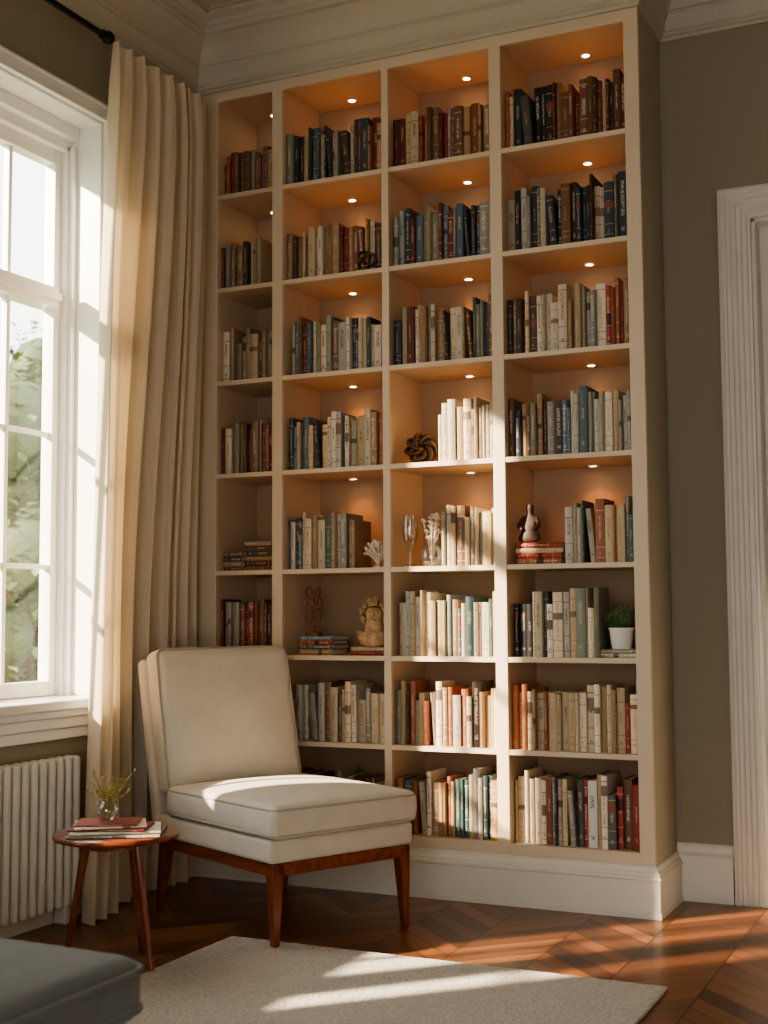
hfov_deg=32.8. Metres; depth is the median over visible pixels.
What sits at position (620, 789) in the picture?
book
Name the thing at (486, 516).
book
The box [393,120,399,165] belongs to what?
book
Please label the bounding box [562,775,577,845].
book
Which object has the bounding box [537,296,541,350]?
book
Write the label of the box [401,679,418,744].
book
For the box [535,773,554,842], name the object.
book
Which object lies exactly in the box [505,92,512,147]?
book
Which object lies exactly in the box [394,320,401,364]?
book
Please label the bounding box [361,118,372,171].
book
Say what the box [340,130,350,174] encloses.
book
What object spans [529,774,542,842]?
book
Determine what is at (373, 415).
book
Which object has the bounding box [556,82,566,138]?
book
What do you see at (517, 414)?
book
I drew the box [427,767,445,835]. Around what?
book
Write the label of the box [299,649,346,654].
book
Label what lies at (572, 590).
book
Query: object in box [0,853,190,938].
baseboard
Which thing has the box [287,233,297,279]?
book
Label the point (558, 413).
book
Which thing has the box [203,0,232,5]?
ceiling
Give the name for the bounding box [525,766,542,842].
book
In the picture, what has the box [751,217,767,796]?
door
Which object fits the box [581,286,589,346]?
book
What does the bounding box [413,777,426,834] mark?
book
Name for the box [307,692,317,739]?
book
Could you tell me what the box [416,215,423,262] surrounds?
book
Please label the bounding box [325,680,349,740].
book
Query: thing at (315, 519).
book
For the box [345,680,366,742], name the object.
book
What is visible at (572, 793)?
book
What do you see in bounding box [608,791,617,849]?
book
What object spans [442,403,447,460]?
book
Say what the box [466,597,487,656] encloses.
book
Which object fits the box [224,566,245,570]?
book
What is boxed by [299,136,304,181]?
book
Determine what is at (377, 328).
book
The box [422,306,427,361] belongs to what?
book
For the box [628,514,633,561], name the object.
book
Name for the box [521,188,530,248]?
book
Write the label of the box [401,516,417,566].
goblet
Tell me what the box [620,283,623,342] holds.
book
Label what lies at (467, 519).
book
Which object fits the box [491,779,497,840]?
book
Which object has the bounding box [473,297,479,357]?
book
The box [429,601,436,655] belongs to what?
book
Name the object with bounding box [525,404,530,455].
book
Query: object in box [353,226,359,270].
book
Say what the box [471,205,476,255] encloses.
book
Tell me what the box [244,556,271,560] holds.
book
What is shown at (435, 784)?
book
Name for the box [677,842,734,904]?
baseboard
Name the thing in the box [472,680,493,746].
book
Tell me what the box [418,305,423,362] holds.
book
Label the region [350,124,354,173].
book
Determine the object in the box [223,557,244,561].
book
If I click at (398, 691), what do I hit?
book
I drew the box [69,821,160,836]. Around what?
book
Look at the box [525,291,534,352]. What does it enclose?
book
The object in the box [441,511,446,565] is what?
book
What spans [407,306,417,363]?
book
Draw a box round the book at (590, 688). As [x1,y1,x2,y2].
[587,683,597,751]
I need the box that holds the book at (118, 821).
[73,817,141,826]
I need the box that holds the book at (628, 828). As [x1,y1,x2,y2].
[623,775,637,849]
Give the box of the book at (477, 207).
[476,205,479,254]
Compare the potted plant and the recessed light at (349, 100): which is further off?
the recessed light at (349, 100)
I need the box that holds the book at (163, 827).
[66,825,166,838]
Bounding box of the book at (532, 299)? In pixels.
[529,296,536,351]
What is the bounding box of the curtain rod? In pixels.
[44,0,114,44]
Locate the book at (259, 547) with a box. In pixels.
[246,545,271,550]
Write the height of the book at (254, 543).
0.019 m
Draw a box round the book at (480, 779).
[478,776,483,839]
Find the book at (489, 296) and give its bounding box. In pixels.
[488,295,491,355]
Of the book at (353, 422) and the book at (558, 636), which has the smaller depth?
the book at (558, 636)
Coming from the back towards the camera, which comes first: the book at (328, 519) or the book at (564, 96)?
the book at (328, 519)
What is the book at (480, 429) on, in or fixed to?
on the bookcase
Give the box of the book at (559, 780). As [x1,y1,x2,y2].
[557,774,573,845]
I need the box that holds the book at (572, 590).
[570,588,576,656]
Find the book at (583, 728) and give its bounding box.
[579,691,587,751]
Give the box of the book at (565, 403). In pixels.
[562,400,570,453]
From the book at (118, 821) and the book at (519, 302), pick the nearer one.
the book at (118, 821)
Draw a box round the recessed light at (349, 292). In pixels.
[348,291,357,294]
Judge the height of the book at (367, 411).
0.260 m
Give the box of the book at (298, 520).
[296,518,302,568]
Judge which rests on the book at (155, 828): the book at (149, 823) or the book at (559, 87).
the book at (149, 823)
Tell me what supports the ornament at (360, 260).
on the bookcase
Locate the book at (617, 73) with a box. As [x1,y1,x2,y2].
[613,69,623,129]
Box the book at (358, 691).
[351,683,372,742]
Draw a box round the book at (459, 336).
[456,307,462,358]
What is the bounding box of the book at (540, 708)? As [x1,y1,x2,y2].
[537,691,552,749]
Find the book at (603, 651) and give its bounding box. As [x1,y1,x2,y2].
[601,648,635,653]
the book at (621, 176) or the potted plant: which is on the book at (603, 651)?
the potted plant
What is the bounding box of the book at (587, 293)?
[586,292,590,346]
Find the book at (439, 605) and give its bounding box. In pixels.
[436,601,442,655]
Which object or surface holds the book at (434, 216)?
on the bookcase
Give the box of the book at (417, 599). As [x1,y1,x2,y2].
[415,597,420,655]
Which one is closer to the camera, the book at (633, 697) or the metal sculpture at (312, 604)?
the book at (633, 697)
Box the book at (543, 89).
[541,86,546,141]
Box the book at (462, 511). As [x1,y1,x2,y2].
[456,505,469,565]
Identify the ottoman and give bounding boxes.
[0,938,143,1023]
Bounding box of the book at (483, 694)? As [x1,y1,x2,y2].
[479,690,490,747]
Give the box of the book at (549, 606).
[547,604,553,656]
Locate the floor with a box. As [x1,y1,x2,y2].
[7,876,767,1023]
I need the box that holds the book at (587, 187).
[586,185,589,239]
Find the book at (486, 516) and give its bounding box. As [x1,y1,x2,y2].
[482,511,491,564]
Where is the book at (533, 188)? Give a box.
[531,186,538,247]
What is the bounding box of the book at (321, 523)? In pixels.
[318,520,324,568]
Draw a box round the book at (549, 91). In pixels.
[546,85,552,140]
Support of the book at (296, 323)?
on the bookcase
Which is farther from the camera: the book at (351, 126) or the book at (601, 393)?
the book at (351, 126)
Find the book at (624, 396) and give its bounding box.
[623,395,627,449]
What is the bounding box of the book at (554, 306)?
[551,302,558,349]
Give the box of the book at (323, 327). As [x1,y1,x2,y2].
[321,324,325,371]
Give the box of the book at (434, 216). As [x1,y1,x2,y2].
[431,212,438,260]
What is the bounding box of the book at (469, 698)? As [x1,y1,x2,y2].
[467,696,472,746]
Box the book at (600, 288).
[596,284,607,345]
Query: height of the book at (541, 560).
0.024 m
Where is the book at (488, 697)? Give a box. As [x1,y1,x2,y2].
[486,695,491,747]
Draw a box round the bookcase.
[197,6,682,920]
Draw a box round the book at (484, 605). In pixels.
[481,602,488,656]
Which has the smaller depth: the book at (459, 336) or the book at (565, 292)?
the book at (565, 292)
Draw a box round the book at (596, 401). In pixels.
[594,399,599,451]
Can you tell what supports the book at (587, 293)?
on the bookcase
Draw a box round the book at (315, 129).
[313,128,316,179]
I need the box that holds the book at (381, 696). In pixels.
[379,693,384,743]
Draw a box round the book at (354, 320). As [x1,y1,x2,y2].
[352,318,357,368]
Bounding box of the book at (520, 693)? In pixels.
[519,692,522,748]
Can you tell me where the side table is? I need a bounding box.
[52,824,179,971]
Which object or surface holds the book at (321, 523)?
on the bookcase
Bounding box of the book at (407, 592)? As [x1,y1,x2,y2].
[406,591,409,655]
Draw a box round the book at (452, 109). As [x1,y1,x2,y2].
[451,108,454,156]
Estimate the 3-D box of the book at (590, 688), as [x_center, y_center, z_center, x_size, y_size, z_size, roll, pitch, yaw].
[0.884,0.849,5.404,0.034,0.270,0.186,-2,-5,25]
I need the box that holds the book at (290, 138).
[286,134,294,183]
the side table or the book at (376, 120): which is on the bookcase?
the book at (376, 120)
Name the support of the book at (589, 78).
on the bookcase
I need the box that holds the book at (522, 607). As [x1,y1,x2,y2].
[519,604,526,656]
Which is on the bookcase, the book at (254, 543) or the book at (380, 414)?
the book at (380, 414)
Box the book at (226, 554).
[223,552,245,556]
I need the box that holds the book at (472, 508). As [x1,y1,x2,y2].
[470,506,488,564]
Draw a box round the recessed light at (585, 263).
[584,262,594,265]
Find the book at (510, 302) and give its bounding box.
[508,300,513,353]
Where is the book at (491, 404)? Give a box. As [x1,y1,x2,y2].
[490,403,492,457]
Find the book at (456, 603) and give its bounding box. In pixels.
[452,599,465,655]
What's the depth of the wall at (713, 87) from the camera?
5.55 m
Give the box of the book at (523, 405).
[522,404,525,455]
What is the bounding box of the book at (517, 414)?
[514,411,521,456]
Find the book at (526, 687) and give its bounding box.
[522,682,538,749]
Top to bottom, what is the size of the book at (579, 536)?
0.230 m
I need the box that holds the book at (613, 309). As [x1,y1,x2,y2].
[611,287,615,343]
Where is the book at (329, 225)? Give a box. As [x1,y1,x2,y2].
[328,224,331,273]
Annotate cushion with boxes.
[147,647,299,795]
[167,773,416,839]
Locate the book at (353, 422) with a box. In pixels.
[351,420,356,465]
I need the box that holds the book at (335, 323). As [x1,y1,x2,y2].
[333,321,339,370]
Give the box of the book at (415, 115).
[411,111,421,163]
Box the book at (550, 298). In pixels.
[546,294,557,350]
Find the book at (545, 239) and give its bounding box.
[540,188,557,245]
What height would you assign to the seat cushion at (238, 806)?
0.151 m
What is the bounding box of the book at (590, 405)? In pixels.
[588,392,592,451]
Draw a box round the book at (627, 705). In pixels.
[625,702,630,753]
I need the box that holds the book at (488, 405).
[486,404,489,457]
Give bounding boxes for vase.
[86,769,135,820]
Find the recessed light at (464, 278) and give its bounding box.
[463,277,473,280]
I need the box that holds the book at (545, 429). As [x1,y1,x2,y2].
[543,399,549,454]
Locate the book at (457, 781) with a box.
[455,775,468,837]
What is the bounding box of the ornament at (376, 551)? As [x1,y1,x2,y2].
[363,539,383,566]
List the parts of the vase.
glass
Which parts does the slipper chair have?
backrest, leg, leg, seat, seat rail, leg, leg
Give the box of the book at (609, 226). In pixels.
[604,181,614,237]
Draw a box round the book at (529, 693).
[527,691,532,749]
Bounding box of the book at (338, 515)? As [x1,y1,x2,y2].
[337,514,339,567]
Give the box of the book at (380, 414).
[378,412,382,464]
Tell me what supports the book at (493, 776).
on the bookcase
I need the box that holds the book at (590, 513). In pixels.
[585,508,595,562]
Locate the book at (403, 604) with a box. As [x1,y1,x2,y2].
[402,603,405,655]
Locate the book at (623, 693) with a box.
[616,686,634,752]
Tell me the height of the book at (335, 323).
0.233 m
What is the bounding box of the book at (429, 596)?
[425,592,445,655]
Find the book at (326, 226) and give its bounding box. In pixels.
[326,226,327,274]
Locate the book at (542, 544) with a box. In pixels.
[514,542,564,548]
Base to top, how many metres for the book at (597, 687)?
0.274 m
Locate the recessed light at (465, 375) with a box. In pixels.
[464,374,474,377]
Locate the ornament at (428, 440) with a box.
[404,433,437,462]
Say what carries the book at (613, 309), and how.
on the bookcase
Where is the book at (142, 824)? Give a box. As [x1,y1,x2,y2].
[74,818,146,829]
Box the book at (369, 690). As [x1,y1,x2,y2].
[366,686,383,742]
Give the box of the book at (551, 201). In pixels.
[546,195,557,244]
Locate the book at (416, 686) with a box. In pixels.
[410,679,428,744]
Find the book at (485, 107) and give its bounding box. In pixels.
[483,104,488,150]
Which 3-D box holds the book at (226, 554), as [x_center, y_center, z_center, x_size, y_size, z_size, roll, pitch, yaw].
[-0.671,0.203,6.170,0.106,0.023,0.165,-2,-5,24]
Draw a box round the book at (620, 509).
[616,505,625,561]
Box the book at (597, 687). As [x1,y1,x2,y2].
[594,682,610,752]
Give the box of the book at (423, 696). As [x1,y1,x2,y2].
[419,691,435,744]
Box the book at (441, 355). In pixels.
[437,309,449,360]
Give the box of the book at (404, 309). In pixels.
[402,307,406,363]
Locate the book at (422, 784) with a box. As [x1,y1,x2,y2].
[419,779,426,834]
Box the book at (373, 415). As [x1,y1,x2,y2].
[370,412,377,464]
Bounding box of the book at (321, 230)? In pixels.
[318,226,325,275]
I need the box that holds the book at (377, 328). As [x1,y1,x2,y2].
[374,325,380,366]
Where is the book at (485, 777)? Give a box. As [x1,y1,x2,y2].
[483,771,496,839]
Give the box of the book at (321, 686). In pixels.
[318,682,324,740]
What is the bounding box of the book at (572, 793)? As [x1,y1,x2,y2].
[567,787,577,846]
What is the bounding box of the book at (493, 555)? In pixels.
[492,508,494,564]
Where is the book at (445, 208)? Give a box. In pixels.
[443,206,452,258]
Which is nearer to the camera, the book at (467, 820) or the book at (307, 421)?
the book at (467, 820)
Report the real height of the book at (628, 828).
0.279 m
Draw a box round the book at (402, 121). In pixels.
[400,119,405,164]
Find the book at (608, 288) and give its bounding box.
[606,286,611,344]
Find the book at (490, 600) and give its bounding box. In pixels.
[489,599,492,656]
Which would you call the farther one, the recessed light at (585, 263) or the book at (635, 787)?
the recessed light at (585, 263)
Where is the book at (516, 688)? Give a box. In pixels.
[512,683,525,748]
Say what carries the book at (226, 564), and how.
on the book at (240, 567)
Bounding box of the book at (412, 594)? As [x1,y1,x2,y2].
[409,591,419,655]
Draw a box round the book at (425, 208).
[424,207,427,261]
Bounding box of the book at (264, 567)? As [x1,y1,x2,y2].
[246,565,271,569]
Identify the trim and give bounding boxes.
[0,44,107,237]
[0,67,102,695]
[56,0,767,95]
[717,183,767,907]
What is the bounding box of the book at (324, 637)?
[299,635,349,639]
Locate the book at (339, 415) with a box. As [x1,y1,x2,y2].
[336,412,355,466]
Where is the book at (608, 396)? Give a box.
[604,392,613,450]
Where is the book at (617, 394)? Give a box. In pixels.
[613,390,626,450]
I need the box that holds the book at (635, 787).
[632,782,639,850]
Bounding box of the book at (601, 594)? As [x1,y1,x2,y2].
[593,587,609,657]
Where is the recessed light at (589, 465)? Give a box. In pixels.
[587,464,598,466]
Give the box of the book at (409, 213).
[405,208,419,263]
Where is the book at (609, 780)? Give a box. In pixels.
[601,770,618,849]
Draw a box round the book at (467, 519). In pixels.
[465,517,470,564]
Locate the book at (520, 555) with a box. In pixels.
[516,552,564,558]
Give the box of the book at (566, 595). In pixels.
[563,592,570,656]
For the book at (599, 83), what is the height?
0.236 m
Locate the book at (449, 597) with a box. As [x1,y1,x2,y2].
[447,595,466,655]
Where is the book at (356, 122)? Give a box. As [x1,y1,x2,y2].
[354,119,358,172]
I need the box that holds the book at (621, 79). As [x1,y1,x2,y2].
[620,78,624,128]
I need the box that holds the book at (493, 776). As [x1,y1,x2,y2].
[488,773,496,839]
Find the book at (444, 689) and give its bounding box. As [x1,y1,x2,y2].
[442,685,456,745]
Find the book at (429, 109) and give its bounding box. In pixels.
[427,107,432,160]
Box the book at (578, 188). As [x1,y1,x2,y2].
[576,186,582,241]
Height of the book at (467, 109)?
0.233 m
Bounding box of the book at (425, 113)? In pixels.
[424,111,426,160]
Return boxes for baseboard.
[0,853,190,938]
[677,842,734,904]
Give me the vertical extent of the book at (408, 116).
0.248 m
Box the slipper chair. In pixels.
[138,645,416,947]
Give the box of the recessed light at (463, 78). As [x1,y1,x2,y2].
[461,76,471,80]
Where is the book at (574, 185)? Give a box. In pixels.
[571,182,581,241]
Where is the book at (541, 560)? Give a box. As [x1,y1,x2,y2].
[517,558,565,563]
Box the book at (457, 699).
[453,694,461,746]
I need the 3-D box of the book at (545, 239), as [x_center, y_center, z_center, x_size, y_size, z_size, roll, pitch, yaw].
[0.712,-1.242,5.614,0.022,0.261,0.182,-2,-5,25]
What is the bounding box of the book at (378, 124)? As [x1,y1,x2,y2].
[377,122,380,168]
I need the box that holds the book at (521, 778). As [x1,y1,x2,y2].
[518,774,525,841]
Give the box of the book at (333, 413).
[331,411,335,466]
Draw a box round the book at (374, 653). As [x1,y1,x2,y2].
[350,651,383,655]
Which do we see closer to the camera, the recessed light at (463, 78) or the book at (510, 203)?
the book at (510, 203)
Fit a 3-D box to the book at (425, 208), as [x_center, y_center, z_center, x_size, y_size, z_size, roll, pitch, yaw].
[0.224,-1.220,5.863,0.026,0.260,0.173,-2,-5,25]
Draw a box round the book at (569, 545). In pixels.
[565,507,573,562]
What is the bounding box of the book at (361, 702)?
[358,699,365,741]
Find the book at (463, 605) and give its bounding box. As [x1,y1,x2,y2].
[461,603,465,655]
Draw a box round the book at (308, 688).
[303,683,317,739]
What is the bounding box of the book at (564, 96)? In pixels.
[560,91,568,138]
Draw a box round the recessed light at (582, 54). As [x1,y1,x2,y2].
[580,52,590,57]
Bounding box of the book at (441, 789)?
[439,780,446,836]
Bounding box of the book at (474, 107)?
[470,103,479,153]
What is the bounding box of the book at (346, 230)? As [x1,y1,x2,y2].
[344,227,348,271]
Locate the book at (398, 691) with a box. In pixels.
[396,689,401,743]
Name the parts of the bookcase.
shelf, shelf, shelf, shelf, shelf, shelf, shelf, shelf, shelf, shelf, shelf, shelf, panel, shelf, shelf, shelf, shelf, shelf, shelf, shelf, panel, shelf, shelf, shelf, shelf, shelf, shelf, shelf, shelf, shelf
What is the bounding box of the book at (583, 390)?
[579,386,598,452]
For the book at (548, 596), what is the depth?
5.44 m
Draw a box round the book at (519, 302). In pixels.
[516,299,524,352]
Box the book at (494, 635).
[493,591,495,656]
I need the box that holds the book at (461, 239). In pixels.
[456,203,470,256]
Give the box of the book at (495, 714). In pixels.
[494,688,496,747]
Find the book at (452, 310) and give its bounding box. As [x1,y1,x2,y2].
[450,308,455,359]
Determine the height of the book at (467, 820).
0.244 m
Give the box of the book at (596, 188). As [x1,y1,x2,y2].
[594,186,600,238]
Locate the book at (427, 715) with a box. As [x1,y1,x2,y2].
[423,700,433,745]
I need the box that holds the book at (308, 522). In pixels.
[305,519,311,568]
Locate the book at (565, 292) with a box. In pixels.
[558,284,572,348]
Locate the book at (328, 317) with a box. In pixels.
[326,315,340,370]
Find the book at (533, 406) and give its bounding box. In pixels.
[530,403,537,455]
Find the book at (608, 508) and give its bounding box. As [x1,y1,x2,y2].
[605,505,612,561]
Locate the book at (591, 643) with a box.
[588,608,594,657]
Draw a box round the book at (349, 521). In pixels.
[348,519,370,567]
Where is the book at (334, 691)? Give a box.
[330,686,344,741]
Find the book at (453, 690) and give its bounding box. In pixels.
[448,685,467,745]
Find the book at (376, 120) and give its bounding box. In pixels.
[373,117,380,169]
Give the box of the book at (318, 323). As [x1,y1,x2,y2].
[316,321,325,371]
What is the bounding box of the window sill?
[0,695,88,747]
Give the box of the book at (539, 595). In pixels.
[535,591,544,656]
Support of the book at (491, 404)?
on the bookcase
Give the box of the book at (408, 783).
[404,775,426,834]
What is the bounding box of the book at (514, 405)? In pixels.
[509,399,524,456]
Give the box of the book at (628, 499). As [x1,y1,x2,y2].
[625,496,632,561]
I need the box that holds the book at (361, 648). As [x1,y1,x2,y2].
[350,646,383,650]
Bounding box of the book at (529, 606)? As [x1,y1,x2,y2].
[527,604,533,656]
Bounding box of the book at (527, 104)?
[520,95,534,144]
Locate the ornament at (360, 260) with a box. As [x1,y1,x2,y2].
[357,251,376,269]
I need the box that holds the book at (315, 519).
[312,516,324,568]
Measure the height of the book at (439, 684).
0.274 m
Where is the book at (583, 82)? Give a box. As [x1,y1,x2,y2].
[579,79,587,134]
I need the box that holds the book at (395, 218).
[393,216,399,265]
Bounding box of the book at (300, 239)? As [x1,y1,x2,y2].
[298,236,302,277]
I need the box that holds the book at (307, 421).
[303,417,326,468]
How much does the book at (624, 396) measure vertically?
0.232 m
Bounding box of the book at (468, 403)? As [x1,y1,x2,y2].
[463,398,473,459]
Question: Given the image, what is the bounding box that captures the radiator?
[0,755,80,926]
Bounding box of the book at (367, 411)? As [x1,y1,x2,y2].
[365,409,378,464]
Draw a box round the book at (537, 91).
[534,87,541,142]
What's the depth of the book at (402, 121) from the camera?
5.86 m
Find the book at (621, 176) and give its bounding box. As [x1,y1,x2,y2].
[617,171,626,235]
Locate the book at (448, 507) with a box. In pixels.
[446,505,453,565]
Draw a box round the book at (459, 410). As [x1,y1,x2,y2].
[456,407,463,459]
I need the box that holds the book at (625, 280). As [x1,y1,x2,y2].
[623,278,628,342]
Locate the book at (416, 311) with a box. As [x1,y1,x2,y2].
[415,309,418,362]
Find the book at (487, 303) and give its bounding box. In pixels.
[485,302,488,355]
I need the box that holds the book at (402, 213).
[399,211,405,264]
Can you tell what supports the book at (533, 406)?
on the bookcase
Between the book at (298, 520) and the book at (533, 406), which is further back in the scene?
the book at (298, 520)
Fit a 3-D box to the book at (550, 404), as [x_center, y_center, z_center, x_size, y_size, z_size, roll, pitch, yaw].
[0.739,-0.344,5.564,0.028,0.232,0.186,-2,-5,25]
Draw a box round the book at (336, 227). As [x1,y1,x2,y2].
[332,223,346,273]
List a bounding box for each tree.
[0,319,42,680]
[4,341,42,682]
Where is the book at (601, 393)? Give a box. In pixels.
[599,391,604,450]
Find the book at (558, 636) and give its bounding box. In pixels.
[553,592,563,656]
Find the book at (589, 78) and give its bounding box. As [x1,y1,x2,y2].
[587,76,593,133]
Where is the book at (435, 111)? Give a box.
[432,107,444,159]
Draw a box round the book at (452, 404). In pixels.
[447,399,462,460]
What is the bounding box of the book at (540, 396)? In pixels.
[537,393,554,454]
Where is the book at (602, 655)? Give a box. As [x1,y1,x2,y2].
[601,654,635,657]
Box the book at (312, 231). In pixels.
[308,227,317,276]
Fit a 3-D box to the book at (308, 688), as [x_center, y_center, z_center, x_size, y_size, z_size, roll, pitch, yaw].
[-0.322,0.910,5.958,0.026,0.247,0.159,-2,-5,25]
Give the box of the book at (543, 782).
[541,776,551,843]
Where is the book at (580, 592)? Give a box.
[576,588,586,657]
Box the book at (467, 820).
[464,778,469,837]
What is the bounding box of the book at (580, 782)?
[577,775,589,846]
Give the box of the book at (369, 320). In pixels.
[366,317,380,367]
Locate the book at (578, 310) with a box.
[575,283,582,347]
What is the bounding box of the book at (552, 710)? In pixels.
[548,690,563,750]
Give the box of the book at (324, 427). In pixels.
[322,424,327,467]
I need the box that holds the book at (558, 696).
[556,693,562,750]
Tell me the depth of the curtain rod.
5.22 m
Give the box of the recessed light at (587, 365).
[586,364,596,366]
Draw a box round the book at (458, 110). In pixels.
[454,105,462,155]
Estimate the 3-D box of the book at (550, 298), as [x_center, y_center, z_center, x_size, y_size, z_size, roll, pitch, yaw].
[0.738,-0.792,5.597,0.027,0.253,0.187,-2,-5,25]
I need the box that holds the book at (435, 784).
[432,777,446,835]
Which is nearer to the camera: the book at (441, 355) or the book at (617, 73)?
the book at (617, 73)
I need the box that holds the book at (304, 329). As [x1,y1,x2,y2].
[302,326,306,373]
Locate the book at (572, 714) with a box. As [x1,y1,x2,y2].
[569,690,586,751]
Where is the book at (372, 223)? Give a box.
[370,221,376,268]
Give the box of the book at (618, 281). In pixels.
[615,278,622,343]
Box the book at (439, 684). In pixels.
[436,680,454,745]
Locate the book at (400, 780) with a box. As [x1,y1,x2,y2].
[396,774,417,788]
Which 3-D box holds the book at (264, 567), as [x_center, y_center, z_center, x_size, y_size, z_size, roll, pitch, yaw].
[-0.543,0.264,6.105,0.137,0.022,0.165,-3,-5,27]
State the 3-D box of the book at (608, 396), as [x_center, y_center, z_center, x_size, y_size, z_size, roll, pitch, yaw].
[0.956,-0.365,5.430,0.034,0.249,0.159,-2,-5,25]
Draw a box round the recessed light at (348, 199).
[347,198,357,201]
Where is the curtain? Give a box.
[82,40,206,925]
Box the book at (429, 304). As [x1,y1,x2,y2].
[428,303,432,361]
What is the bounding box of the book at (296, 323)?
[295,322,298,373]
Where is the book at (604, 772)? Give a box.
[597,770,611,847]
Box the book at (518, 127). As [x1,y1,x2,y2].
[514,89,526,145]
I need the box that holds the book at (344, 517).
[340,513,362,567]
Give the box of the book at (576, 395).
[574,393,579,452]
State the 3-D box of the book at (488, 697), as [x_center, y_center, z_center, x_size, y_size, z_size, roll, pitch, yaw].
[0.479,0.891,5.588,0.023,0.218,0.187,-2,-5,25]
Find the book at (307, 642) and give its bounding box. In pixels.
[299,640,347,644]
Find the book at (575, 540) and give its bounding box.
[573,502,580,562]
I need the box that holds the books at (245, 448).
[221,77,623,845]
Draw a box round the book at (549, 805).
[546,779,552,843]
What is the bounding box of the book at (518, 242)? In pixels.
[515,190,521,249]
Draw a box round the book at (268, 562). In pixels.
[245,560,271,565]
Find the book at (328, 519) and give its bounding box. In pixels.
[325,516,331,568]
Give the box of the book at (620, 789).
[617,784,624,849]
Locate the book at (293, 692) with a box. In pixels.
[292,691,295,721]
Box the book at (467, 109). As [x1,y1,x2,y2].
[463,106,470,154]
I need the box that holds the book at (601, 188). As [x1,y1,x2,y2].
[600,187,604,238]
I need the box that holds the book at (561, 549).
[516,547,564,553]
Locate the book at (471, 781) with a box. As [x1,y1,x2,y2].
[469,774,473,838]
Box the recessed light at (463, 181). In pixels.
[462,180,472,183]
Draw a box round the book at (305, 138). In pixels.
[304,137,307,180]
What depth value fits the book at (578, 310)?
5.44 m
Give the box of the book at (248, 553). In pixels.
[246,550,271,556]
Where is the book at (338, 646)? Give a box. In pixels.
[299,644,349,648]
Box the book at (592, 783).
[588,777,597,847]
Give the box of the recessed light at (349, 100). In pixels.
[347,98,356,102]
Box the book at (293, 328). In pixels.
[292,326,294,374]
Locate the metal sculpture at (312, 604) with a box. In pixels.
[304,587,321,635]
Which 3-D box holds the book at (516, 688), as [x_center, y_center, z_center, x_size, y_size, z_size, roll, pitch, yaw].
[0.583,0.862,5.522,0.020,0.266,0.179,-2,-5,25]
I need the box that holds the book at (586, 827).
[584,774,596,846]
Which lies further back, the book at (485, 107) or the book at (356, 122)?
the book at (356, 122)
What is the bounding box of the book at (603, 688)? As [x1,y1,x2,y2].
[601,686,607,751]
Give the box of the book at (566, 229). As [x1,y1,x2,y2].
[561,183,571,243]
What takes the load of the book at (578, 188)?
on the bookcase
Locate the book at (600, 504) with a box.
[595,499,613,561]
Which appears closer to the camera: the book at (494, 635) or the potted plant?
the potted plant
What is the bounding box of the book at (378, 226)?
[375,223,381,267]
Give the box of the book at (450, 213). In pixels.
[448,210,453,258]
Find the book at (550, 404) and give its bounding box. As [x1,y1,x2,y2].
[547,401,554,454]
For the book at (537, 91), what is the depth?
5.60 m
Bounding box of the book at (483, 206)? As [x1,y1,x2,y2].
[479,201,488,253]
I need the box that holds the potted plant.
[603,603,634,648]
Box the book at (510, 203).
[507,199,514,250]
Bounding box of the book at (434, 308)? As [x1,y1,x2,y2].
[431,304,441,361]
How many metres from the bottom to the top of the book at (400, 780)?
0.238 m
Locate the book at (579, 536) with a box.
[577,507,581,562]
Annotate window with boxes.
[0,123,61,699]
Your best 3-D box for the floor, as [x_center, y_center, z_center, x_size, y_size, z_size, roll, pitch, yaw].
[0.139,1.423,2.074,5.820,0.120,7.650,-2,-5,25]
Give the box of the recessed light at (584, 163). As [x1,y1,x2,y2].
[582,161,592,165]
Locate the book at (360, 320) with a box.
[358,317,364,367]
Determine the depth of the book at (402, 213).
5.84 m
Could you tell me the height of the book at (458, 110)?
0.237 m
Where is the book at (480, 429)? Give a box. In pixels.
[478,407,482,458]
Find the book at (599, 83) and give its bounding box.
[597,81,602,131]
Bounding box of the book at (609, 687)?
[606,682,623,752]
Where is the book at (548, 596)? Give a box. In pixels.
[544,591,552,656]
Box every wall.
[0,0,112,852]
[658,22,767,850]
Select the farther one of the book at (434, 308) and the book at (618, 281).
the book at (434, 308)
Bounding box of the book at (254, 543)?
[244,541,271,545]
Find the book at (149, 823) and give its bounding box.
[67,821,154,831]
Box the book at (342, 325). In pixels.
[338,322,346,369]
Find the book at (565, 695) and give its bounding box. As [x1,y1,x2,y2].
[562,690,579,750]
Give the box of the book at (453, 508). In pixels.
[451,506,456,565]
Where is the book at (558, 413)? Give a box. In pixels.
[554,400,562,453]
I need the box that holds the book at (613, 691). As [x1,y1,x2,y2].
[611,689,617,752]
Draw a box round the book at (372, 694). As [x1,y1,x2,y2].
[371,692,383,742]
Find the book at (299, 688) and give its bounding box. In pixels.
[296,683,314,739]
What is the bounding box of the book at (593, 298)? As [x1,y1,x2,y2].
[590,290,596,345]
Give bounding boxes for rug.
[125,936,666,1023]
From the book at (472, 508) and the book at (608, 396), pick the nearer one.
the book at (608, 396)
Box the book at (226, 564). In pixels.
[224,561,244,566]
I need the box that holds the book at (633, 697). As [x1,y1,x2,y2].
[630,693,637,753]
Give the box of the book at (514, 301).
[513,300,516,353]
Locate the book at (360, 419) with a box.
[357,415,364,465]
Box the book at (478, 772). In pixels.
[473,764,493,838]
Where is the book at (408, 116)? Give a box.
[406,114,410,163]
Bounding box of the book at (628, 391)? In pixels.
[627,390,631,449]
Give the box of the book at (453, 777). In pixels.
[447,772,465,836]
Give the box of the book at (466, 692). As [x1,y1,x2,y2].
[461,688,471,746]
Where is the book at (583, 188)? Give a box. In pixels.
[582,187,586,240]
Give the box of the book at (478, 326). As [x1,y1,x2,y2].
[476,304,480,356]
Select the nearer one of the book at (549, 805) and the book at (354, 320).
the book at (549, 805)
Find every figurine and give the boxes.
[356,597,383,646]
[517,504,540,542]

